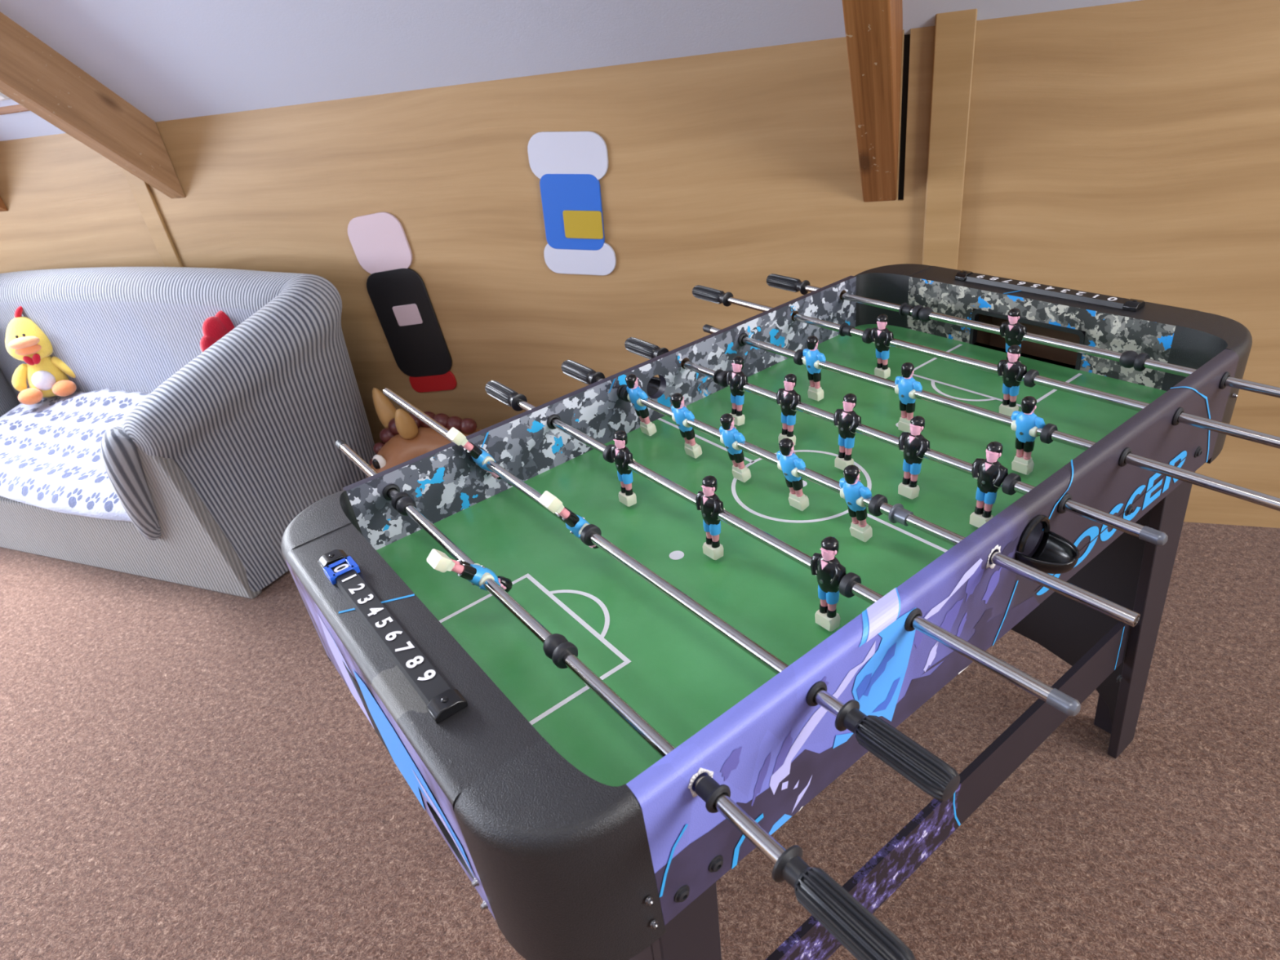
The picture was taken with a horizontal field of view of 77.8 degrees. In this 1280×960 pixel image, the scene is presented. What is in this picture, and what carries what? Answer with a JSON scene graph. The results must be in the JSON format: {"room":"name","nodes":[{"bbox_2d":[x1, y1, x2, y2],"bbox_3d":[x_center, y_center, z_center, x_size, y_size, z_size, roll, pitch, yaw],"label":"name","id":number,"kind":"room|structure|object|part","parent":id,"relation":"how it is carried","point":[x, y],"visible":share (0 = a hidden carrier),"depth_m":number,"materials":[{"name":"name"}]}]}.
{"room":"attic game room","nodes":[
{"label":"attic game room","id":0,"kind":"room"},
{"bbox_2d":[0,0,1140,141],"bbox_3d":[-1.163,-0.816,-0.233,9.600,2.264,4.741,4,33,20],"label":"ceiling","id":1,"kind":"structure","parent":0,"point":[169,60],"depth_m":2.08,"materials":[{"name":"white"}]},
{"bbox_2d":[0,92,10,100],"bbox_3d":[-2.664,-1.403,2.100,1.000,0.924,0.970,4,33,20],"label":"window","id":2,"kind":"structure","parent":1,"relation":"attached to","point":[2,96],"depth_m":2.54,"materials":[{"name":"white"}]},
{"bbox_2d":[0,0,1279,528],"bbox_3d":[-0.210,-0.587,2.478,9.400,1.365,0.060,4,33,20],"label":"wall","id":3,"kind":"structure","parent":0,"point":[1129,149],"depth_m":2.13,"materials":[{"name":"brown wood"}]},
{"bbox_2d":[0,195,8,211],"bbox_3d":[-2.991,-1.439,1.445,0.080,2.461,2.448,4,33,20],"label":"trim","id":4,"kind":"structure","parent":3,"relation":"attached to","point":[2,206],"depth_m":3.01,"materials":[{"name":"red wood"}]},
{"bbox_2d":[0,104,30,115],"bbox_3d":[-2.104,-1.239,2.641,0.830,0.034,0.024,4,33,20],"label":"beam","id":5,"kind":"structure","parent":3,"relation":"attached to","point":[17,108],"depth_m":2.62,"materials":[{"name":"red wood"}]},
{"bbox_2d":[0,11,185,198],"bbox_3d":[-2.136,-1.383,1.140,0.070,2.463,2.449,4,33,20],"label":"beam","id":6,"kind":"structure","parent":3,"relation":"attached to","point":[33,75],"depth_m":2.38,"materials":[{"name":"brown wood"}]},
{"bbox_2d":[121,168,182,266],"bbox_3d":[-1.681,-0.614,3.002,0.080,1.250,0.012,4,33,20],"label":"trim","id":7,"kind":"structure","parent":3,"relation":"attached to","point":[141,191],"depth_m":2.81,"materials":[{"name":"brown wood"}]},
{"bbox_2d":[347,212,457,392],"bbox_3d":[-0.796,-0.579,2.671,0.265,0.628,0.012,4,33,20],"label":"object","id":8,"kind":"object","parent":3,"relation":"attached to","point":[400,299],"visible":1,"depth_m":2.66,"materials":[{"name":"black"}]},
{"bbox_3d":[-0.843,-0.764,2.571,0.215,0.190,0.008,-2,31,23],"label":"panel","id":9,"kind":"part","parent":8,"relation":"part of","materials":[{"name":"grey"}]},
{"bbox_3d":[-0.784,-0.556,2.676,0.100,0.070,0.003,-2,31,23],"label":"square panel","id":10,"kind":"part","parent":8,"relation":"part of","materials":[{"name":"grey"}]},
{"bbox_3d":[-0.784,-0.529,2.701,0.230,0.380,0.008,-2,31,23],"label":"panel","id":11,"kind":"part","parent":8,"relation":"part of","materials":[{"name":"black"}]},
{"bbox_3d":[-0.732,-0.348,2.800,0.190,0.075,0.008,-2,31,23],"label":"panel","id":12,"kind":"part","parent":8,"relation":"part of","materials":[{"name":"red"}]},
{"bbox_2d":[527,131,616,275],"bbox_3d":[-0.191,-0.790,2.290,0.251,0.409,0.014,4,33,20],"label":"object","id":13,"kind":"object","parent":3,"relation":"attached to","point":[569,166],"visible":1,"depth_m":2.28,"materials":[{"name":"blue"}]},
{"bbox_3d":[-0.203,-0.906,2.222,0.240,0.130,0.008,7,34,17],"label":"panel","id":14,"kind":"part","parent":13,"relation":"part of","materials":[{"name":"grey"}]},
{"bbox_3d":[-0.196,-0.777,2.303,0.185,0.215,0.008,7,34,17],"label":"panel","id":15,"kind":"part","parent":13,"relation":"part of","materials":[{"name":"blue"}]},
{"bbox_3d":[-0.181,-0.664,2.372,0.230,0.100,0.008,7,34,17],"label":"panel","id":16,"kind":"part","parent":13,"relation":"part of","materials":[{"name":"grey"}]},
{"bbox_3d":[-0.165,-0.742,2.305,0.120,0.080,0.005,7,34,17],"label":"square panel","id":17,"kind":"part","parent":13,"relation":"part of","materials":[{"name":"yellow"}]},
{"bbox_2d":[841,0,902,202],"bbox_3d":[0.049,-1.164,0.367,0.082,2.603,2.519,4,33,20],"label":"beam","id":18,"kind":"structure","parent":3,"relation":"attached to","point":[873,28],"depth_m":1.65,"materials":[{"name":"red wood"}]},
{"bbox_2d":[922,8,977,269],"bbox_3d":[0.785,-0.486,2.092,0.086,1.333,0.026,4,33,20],"label":"wooden post","id":19,"kind":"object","parent":3,"relation":"attached to","point":[954,31],"depth_m":1.88,"materials":[{"name":"brown wood"}]},
{"bbox_2d":[0,521,1279,959],"bbox_3d":[-0.855,1.252,1.004,9.600,0.100,4.800,4,33,20],"label":"floor","id":20,"kind":"structure","parent":0,"point":[187,772],"depth_m":1.66,"materials":[{"name":"carpet"}]},
{"bbox_2d":[0,266,377,599],"bbox_3d":[-1.927,-0.235,2.804,2.000,0.868,0.743,6,33,23],"label":"sofa","id":21,"kind":"object","parent":20,"relation":"on","point":[232,440],"visible":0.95,"depth_m":2.50,"materials":[{"name":"grey fabric"}]},
{"bbox_3d":[-2.653,-0.314,3.136,0.282,0.826,0.713,-3,31,9],"label":"arm","id":22,"kind":"part","parent":21,"relation":"part of"},
{"bbox_2d":[0,387,151,522],"bbox_3d":[-1.947,-0.118,2.783,1.131,0.193,0.531,6,33,23],"label":"seat pad","id":23,"kind":"object","parent":21,"relation":"on","point":[51,458],"visible":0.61,"depth_m":2.75,"materials":[{"name":"white fabric"}]},
{"bbox_2d":[4,306,76,404],"bbox_3d":[-2.273,-0.472,2.983,0.232,0.341,0.195,-19,32,-17],"label":"chick","id":24,"kind":"object","parent":23,"relation":"on","point":[46,375],"visible":0.95,"depth_m":2.98,"materials":[{"name":"yellow"}]},
{"bbox_3d":[-1.914,-0.081,2.874,1.716,0.533,0.572,6,33,23],"label":"seat","id":25,"kind":"part","parent":21,"relation":"part of","materials":[{"name":"grey fabric"}]},
{"bbox_3d":[-1.828,-0.379,3.008,1.898,0.858,0.210,6,33,23],"label":"backrest","id":26,"kind":"part","parent":21,"relation":"part of","materials":[{"name":"grey fabric"}]},
{"bbox_2d":[200,310,235,351],"bbox_3d":[-1.280,-0.358,2.604,0.204,0.392,0.244,13,37,32],"label":"chick","id":27,"kind":"object","parent":21,"relation":"on","point":[215,327],"visible":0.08,"depth_m":2.52,"materials":[{"name":"red"}]},
{"bbox_3d":[-1.182,-0.165,2.520,0.282,0.826,0.713,17,39,36],"label":"arm","id":28,"kind":"part","parent":21,"relation":"part of"},
{"bbox_2d":[366,387,481,477],"bbox_3d":[-0.540,-0.080,2.584,0.700,0.470,0.324,-4,31,7],"label":"horse","id":29,"kind":"object","parent":20,"relation":"on","point":[405,437],"visible":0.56,"depth_m":2.52},
{"bbox_2d":[280,263,1279,959],"bbox_3d":[0.268,0.255,1.396,1.384,0.911,1.404,-27,35,-28],"label":"table","id":30,"kind":"object","parent":20,"relation":"on","point":[611,635],"visible":1,"depth_m":1.03,"materials":[{"name":"black"}]},
{"bbox_2d":[326,557,450,705],"bbox_3d":[-0.282,0.156,0.867,0.027,0.009,0.330,-27,35,-28],"label":"counter","id":31,"kind":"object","parent":30,"relation":"on","point":[417,669],"depth_m":0.84,"materials":[{"name":"black"}]},
{"bbox_3d":[-0.263,0.238,0.909,0.095,0.178,0.502,-27,35,-28],"label":"panel","id":32,"kind":"part","parent":30,"relation":"part of","materials":[{"name":"blue"}]},
{"bbox_3d":[-0.247,-0.156,1.447,0.032,0.032,0.110,-27,35,-28],"label":"handle","id":33,"kind":"part","parent":30,"relation":"part of","materials":[{"name":"black plastic"}]},
{"bbox_3d":[-0.196,0.118,0.977,0.014,0.014,1.051,-27,35,-28],"label":"rod","id":34,"kind":"part","parent":30,"relation":"part of","materials":[{"name":"silver metal"}]},
{"bbox_3d":[-0.109,-0.200,1.487,0.032,0.032,0.110,-27,35,-28],"label":"handle","id":35,"kind":"part","parent":30,"relation":"part of","materials":[{"name":"black plastic"}]},
{"bbox_3d":[0.022,-0.133,1.459,1.116,0.178,0.017,-27,35,-28],"label":"panel","id":36,"kind":"part","parent":30,"relation":"part of","materials":[{"name":"grey"}]},
{"bbox_3d":[-0.147,0.023,1.123,0.014,0.014,1.139,-27,35,-28],"label":"rod","id":37,"kind":"part","parent":30,"relation":"part of","materials":[{"name":"silver metal"}]},
{"bbox_3d":[0.011,-0.254,1.548,0.032,0.032,0.110,-27,35,-28],"label":"handle","id":38,"kind":"part","parent":30,"relation":"part of","materials":[{"name":"black plastic"}]},
{"bbox_2d":[646,376,660,395],"bbox_3d":[0.008,-0.179,1.461,0.067,0.066,0.069,4,33,20],"label":"cup","id":39,"kind":"object","parent":30,"relation":"on","point":[653,383],"depth_m":1.48,"materials":[{"name":"black"}]},
{"bbox_3d":[0.055,0.679,0.950,0.104,0.700,0.073,-27,35,-28],"label":"leg","id":40,"kind":"part","parent":30,"relation":"part of","materials":[{"name":"black laminate"}]},
{"bbox_3d":[0.161,-0.415,1.779,0.032,0.032,0.110,-27,35,-28],"label":"handle","id":41,"kind":"part","parent":30,"relation":"part of","materials":[{"name":"black plastic"}]},
{"bbox_3d":[0.078,0.029,1.058,0.014,0.014,1.000,-27,35,-28],"label":"rod","id":42,"kind":"part","parent":30,"relation":"part of","materials":[{"name":"silver metal"}]},
{"bbox_3d":[0.331,-0.441,1.780,0.032,0.032,0.110,-27,35,-28],"label":"handle","id":43,"kind":"part","parent":30,"relation":"part of","materials":[{"name":"black plastic"}]},
{"bbox_3d":[0.145,0.312,0.569,0.032,0.032,0.110,-27,35,-28],"label":"handle","id":44,"kind":"part","parent":30,"relation":"part of","materials":[{"name":"black plastic"}]},
{"bbox_3d":[0.200,-0.025,1.117,0.014,0.014,0.947,-27,35,-28],"label":"rod","id":45,"kind":"part","parent":30,"relation":"part of","materials":[{"name":"silver metal"}]},
{"bbox_3d":[0.221,0.232,0.683,0.032,0.032,0.110,-27,35,-28],"label":"handle","id":46,"kind":"part","parent":30,"relation":"part of","materials":[{"name":"black plastic"}]},
{"bbox_3d":[0.305,-0.087,1.196,0.014,0.014,0.890,-27,35,-28],"label":"rod","id":47,"kind":"part","parent":30,"relation":"part of","materials":[{"name":"silver metal"}]},
{"bbox_3d":[0.445,0.107,0.951,1.117,0.179,0.022,-27,35,-28],"label":"panel","id":48,"kind":"part","parent":30,"relation":"part of","materials":[{"name":"blue"}]},
{"bbox_3d":[0.443,-0.132,1.236,0.014,0.014,1.025,-27,35,-28],"label":"rod","id":49,"kind":"part","parent":30,"relation":"part of","materials":[{"name":"silver metal"}]},
{"bbox_3d":[0.522,-0.210,1.347,0.014,0.014,1.115,-27,35,-28],"label":"rod","id":50,"kind":"part","parent":30,"relation":"part of","materials":[{"name":"silver metal"}]},
{"bbox_3d":[0.720,-0.268,1.482,0.014,0.072,0.218,-27,35,-28],"label":"goal frame","id":51,"kind":"part","parent":30,"relation":"part of","materials":[{"name":"black plastic"}]},
{"bbox_3d":[0.681,-0.242,1.361,0.014,0.014,1.085,-27,35,-28],"label":"rod","id":52,"kind":"part","parent":30,"relation":"part of","materials":[{"name":"silver metal"}]},
{"bbox_2d":[964,273,1128,308],"bbox_3d":[0.741,-0.351,1.460,0.027,0.009,0.320,-27,35,-28],"label":"counter","id":53,"kind":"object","parent":30,"relation":"on","point":[1110,301],"depth_m":1.44,"materials":[{"name":"black"}]},
{"bbox_2d":[1014,515,1079,573],"bbox_3d":[0.472,0.075,0.921,0.067,0.066,0.069,4,33,20],"label":"cup","id":54,"kind":"object","parent":30,"relation":"on","point":[1036,546],"depth_m":0.92,"materials":[{"name":"black"}]},
{"bbox_3d":[0.751,-0.274,1.513,0.092,0.178,0.502,-27,35,-28],"label":"panel","id":55,"kind":"part","parent":30,"relation":"part of","materials":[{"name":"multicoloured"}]},
{"bbox_3d":[0.889,0.257,1.446,0.160,0.700,0.073,-27,35,-28],"label":"leg","id":56,"kind":"part","parent":30,"relation":"part of","materials":[{"name":"black laminate"}]}
]}

